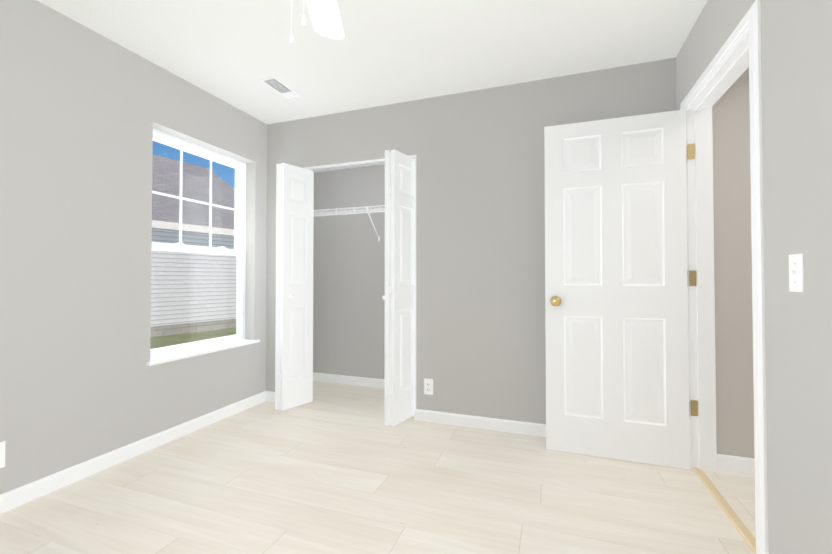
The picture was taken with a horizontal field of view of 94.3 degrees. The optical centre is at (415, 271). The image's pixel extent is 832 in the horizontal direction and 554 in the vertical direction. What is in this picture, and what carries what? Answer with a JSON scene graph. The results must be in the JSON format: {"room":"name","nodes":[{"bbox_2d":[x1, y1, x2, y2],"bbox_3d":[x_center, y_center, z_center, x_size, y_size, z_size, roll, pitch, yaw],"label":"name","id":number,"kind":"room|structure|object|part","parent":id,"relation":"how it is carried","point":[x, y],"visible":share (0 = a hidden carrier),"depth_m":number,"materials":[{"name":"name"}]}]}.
{"room":"empty bedroom","nodes":[
{"label":"empty bedroom","id":0,"kind":"room"},
{"bbox_2d":[0,0,266,493],"bbox_3d":[-1.968,-0.118,1.976,0.200,2.467,5.025,0,-1,20],"label":"wall","id":1,"kind":"structure","parent":0,"point":[84,111],"depth_m":2.13,"materials":[{"name":"grey paint"}]},
{"bbox_2d":[0,441,5,467],"bbox_3d":[-1.927,0.847,1.766,0.007,0.120,0.072,0,-1,20],"label":"electrical outlet","id":2,"kind":"object","parent":1,"relation":"attached to","point":[2,454],"visible":1,"depth_m":1.79,"materials":[{"name":"white plastic"}]},
{"bbox_2d":[0,391,271,513],"bbox_3d":[-2.001,1.067,1.547,0.013,0.083,4.000,0,-1,20],"label":"baseboard","id":3,"kind":"structure","parent":1,"relation":"attached to","point":[18,496],"depth_m":2.24,"materials":[{"name":"white wood"}]},
{"bbox_2d":[150,128,245,357],"bbox_3d":[-1.667,-0.180,2.951,0.085,1.574,0.927,0,-1,20],"label":"window unit","id":4,"kind":"structure","parent":1,"relation":"in","point":[239,209],"depth_m":3.05,"materials":[{"name":"white plastic"}]},
{"bbox_2d":[146,339,259,365],"bbox_3d":[-1.567,0.587,2.893,0.134,0.022,0.972,0,-1,20],"label":"window sill","id":5,"kind":"structure","parent":1,"relation":"attached to","point":[183,355],"depth_m":2.78,"materials":[{"name":"white wood"}]},
{"bbox_2d":[313,165,384,378],"bbox_3d":[-0.207,-0.092,3.550,2.065,2.467,0.710,0,-1,20],"label":"wall","id":6,"kind":"structure","parent":0,"point":[348,294],"depth_m":3.97,"materials":[{"name":"grey paint"}]},
{"bbox_2d":[313,372,384,387],"bbox_3d":[-0.183,1.104,3.769,1.950,0.083,0.013,0,-1,20],"label":"baseboard","id":7,"kind":"structure","parent":6,"relation":"attached to","point":[342,379],"depth_m":3.94,"materials":[{"name":"white wood"}]},
{"bbox_2d":[314,205,384,240],"bbox_3d":[-0.232,-0.462,3.656,1.946,0.301,0.308,0,-1,20],"label":"wire closet shelf","id":8,"kind":"object","parent":6,"relation":"attached to","point":[345,212],"visible":0.4,"depth_m":3.71,"materials":[{"name":"white metal"}]},
{"bbox_2d":[37,0,707,123],"bbox_3d":[0.482,-1.415,1.127,5.400,0.100,5.025,0,-1,20],"label":"ceiling","id":9,"kind":"structure","parent":0,"point":[381,53],"depth_m":2.27,"materials":[{"name":"white paint"}]},
{"bbox_2d":[260,76,300,98],"bbox_3d":[-0.979,-1.332,2.804,0.127,0.012,0.300,0,-1,20],"label":"ceiling vent","id":10,"kind":"object","parent":9,"relation":"in","point":[280,87],"visible":1,"depth_m":2.79,"materials":[{"name":"white metal"}]},
{"bbox_2d":[289,0,344,42],"bbox_3d":[-0.383,-1.050,1.196,1.011,0.628,1.032,0,-1,20],"label":"fan","id":11,"kind":"object","parent":9,"relation":"hanging from","point":[325,16],"visible":1,"depth_m":1.59,"materials":[{"name":"white plastic"}]},
{"bbox_2d":[0,381,755,553],"bbox_3d":[0.482,1.261,1.083,5.400,0.320,5.025,0,-1,20],"label":"floor","id":12,"kind":"structure","parent":0,"point":[334,468],"depth_m":1.91,"materials":[{"name":"beige wood"}]},
{"bbox_2d":[693,467,755,553],"bbox_3d":[1.464,1.109,1.825,0.044,0.009,0.768,0,-1,20],"label":"threshold strip","id":13,"kind":"object","parent":12,"relation":"on","point":[739,525],"visible":1,"depth_m":1.78,"materials":[{"name":"beige wood"}]},
{"bbox_2d":[266,58,676,423],"bbox_3d":[0.219,-0.102,2.960,3.263,2.467,0.115,0,-1,20],"label":"wall","id":14,"kind":"structure","parent":0,"point":[480,260],"depth_m":2.82,"materials":[{"name":"grey paint"}]},
{"bbox_2d":[275,163,313,410],"bbox_3d":[-1.052,0.117,3.252,0.249,1.990,0.301,0,-1,20],"label":"bifold door","id":15,"kind":"structure","parent":14,"relation":"in","point":[294,290],"depth_m":3.19,"materials":[{"name":"white wood"}]},
{"bbox_2d":[304,155,415,408],"bbox_3d":[-0.556,0.116,3.233,1.227,2.040,0.115,0,-1,20],"label":"trim","id":16,"kind":"structure","parent":14,"relation":"attached to","point":[350,165],"depth_m":3.16,"materials":[{"name":"white painted wood"}]},
{"bbox_2d":[382,149,414,425],"bbox_3d":[-0.141,0.111,2.925,0.210,1.990,0.305,0,-1,20],"label":"bifold door","id":17,"kind":"structure","parent":14,"relation":"in","point":[399,388],"depth_m":2.84,"materials":[{"name":"white wood"}]},
{"bbox_2d":[424,378,432,394],"bbox_3d":[0.095,0.870,2.924,0.072,0.120,0.007,0,-1,20],"label":"electrical outlet","id":18,"kind":"object","parent":14,"relation":"attached to","point":[428,386],"visible":1,"depth_m":2.92,"materials":[{"name":"white plastic"}]},
{"bbox_2d":[414,409,545,436],"bbox_3d":[0.807,1.086,2.660,1.739,0.083,0.060,0,-1,20],"label":"baseboard","id":19,"kind":"structure","parent":14,"relation":"attached to","point":[511,426],"depth_m":2.78,"materials":[{"name":"white wood"}]},
{"bbox_2d":[712,67,754,458],"bbox_3d":[2.220,-0.116,2.104,1.080,2.467,0.120,0,-1,20],"label":"wall","id":20,"kind":"structure","parent":0,"point":[733,279],"depth_m":2.17,"materials":[{"name":"grey paint"}]},
{"bbox_2d":[717,454,754,474],"bbox_3d":[2.506,1.073,1.911,1.737,0.083,0.013,0,-1,20],"label":"baseboard","id":21,"kind":"structure","parent":20,"relation":"attached to","point":[724,462],"depth_m":2.16,"materials":[{"name":"white wood"}]},
{"bbox_2d":[676,0,831,553],"bbox_3d":[0.994,-0.143,0.441,0.115,2.467,4.115,0,-1,20],"label":"wall","id":22,"kind":"structure","parent":0,"point":[796,56],"depth_m":1.24,"materials":[{"name":"grey paint"}]},
{"bbox_2d":[544,109,697,469],"bbox_3d":[1.204,0.093,2.313,0.817,2.032,0.167,0,-1,20],"label":"entry door","id":23,"kind":"structure","parent":22,"relation":"in","point":[616,323],"depth_m":2.30,"materials":[{"name":"white wood"}]},
{"bbox_3d":[1.583,0.041,2.207,0.033,1.555,0.003,0,-1,20],"label":"door hinges","id":24,"kind":"part","parent":23,"relation":"part of","materials":[{"name":"gold metal"}]},
{"bbox_2d":[680,0,768,553],"bbox_3d":[1.490,0.049,1.834,0.149,2.128,0.920,0,-1,20],"label":"door frame","id":25,"kind":"structure","parent":22,"relation":"attached to","point":[738,54],"depth_m":2.16,"materials":[{"name":"white wood"}]},
{"bbox_2d":[789,254,803,291],"bbox_3d":[1.208,0.004,1.232,0.014,0.120,0.072,0,-1,20],"label":"light switch","id":26,"kind":"object","parent":22,"relation":"attached to","point":[796,274],"visible":1,"depth_m":1.22,"materials":[{"name":"white plastic"}]},
{"label":"outside","id":27,"kind":"structure","parent":0,"visible":0},
{"bbox_2d":[150,328,235,348],"bbox_3d":[-18.213,1.746,15.961,39.800,0.200,70.000,0,-1,20],"label":"ground","id":28,"kind":"structure","parent":27,"point":[170,341],"depth_m":9.02,"materials":[{"name":"green plant"}]},
{"bbox_2d":[151,155,236,336],"bbox_3d":[-13.267,-1.292,6.243,9.640,5.655,19.990,-1,-1,32],"label":"house","id":29,"kind":"structure","parent":28,"relation":"on","point":[166,266],"depth_m":10.09,"materials":[{"name":"white"}]}
]}

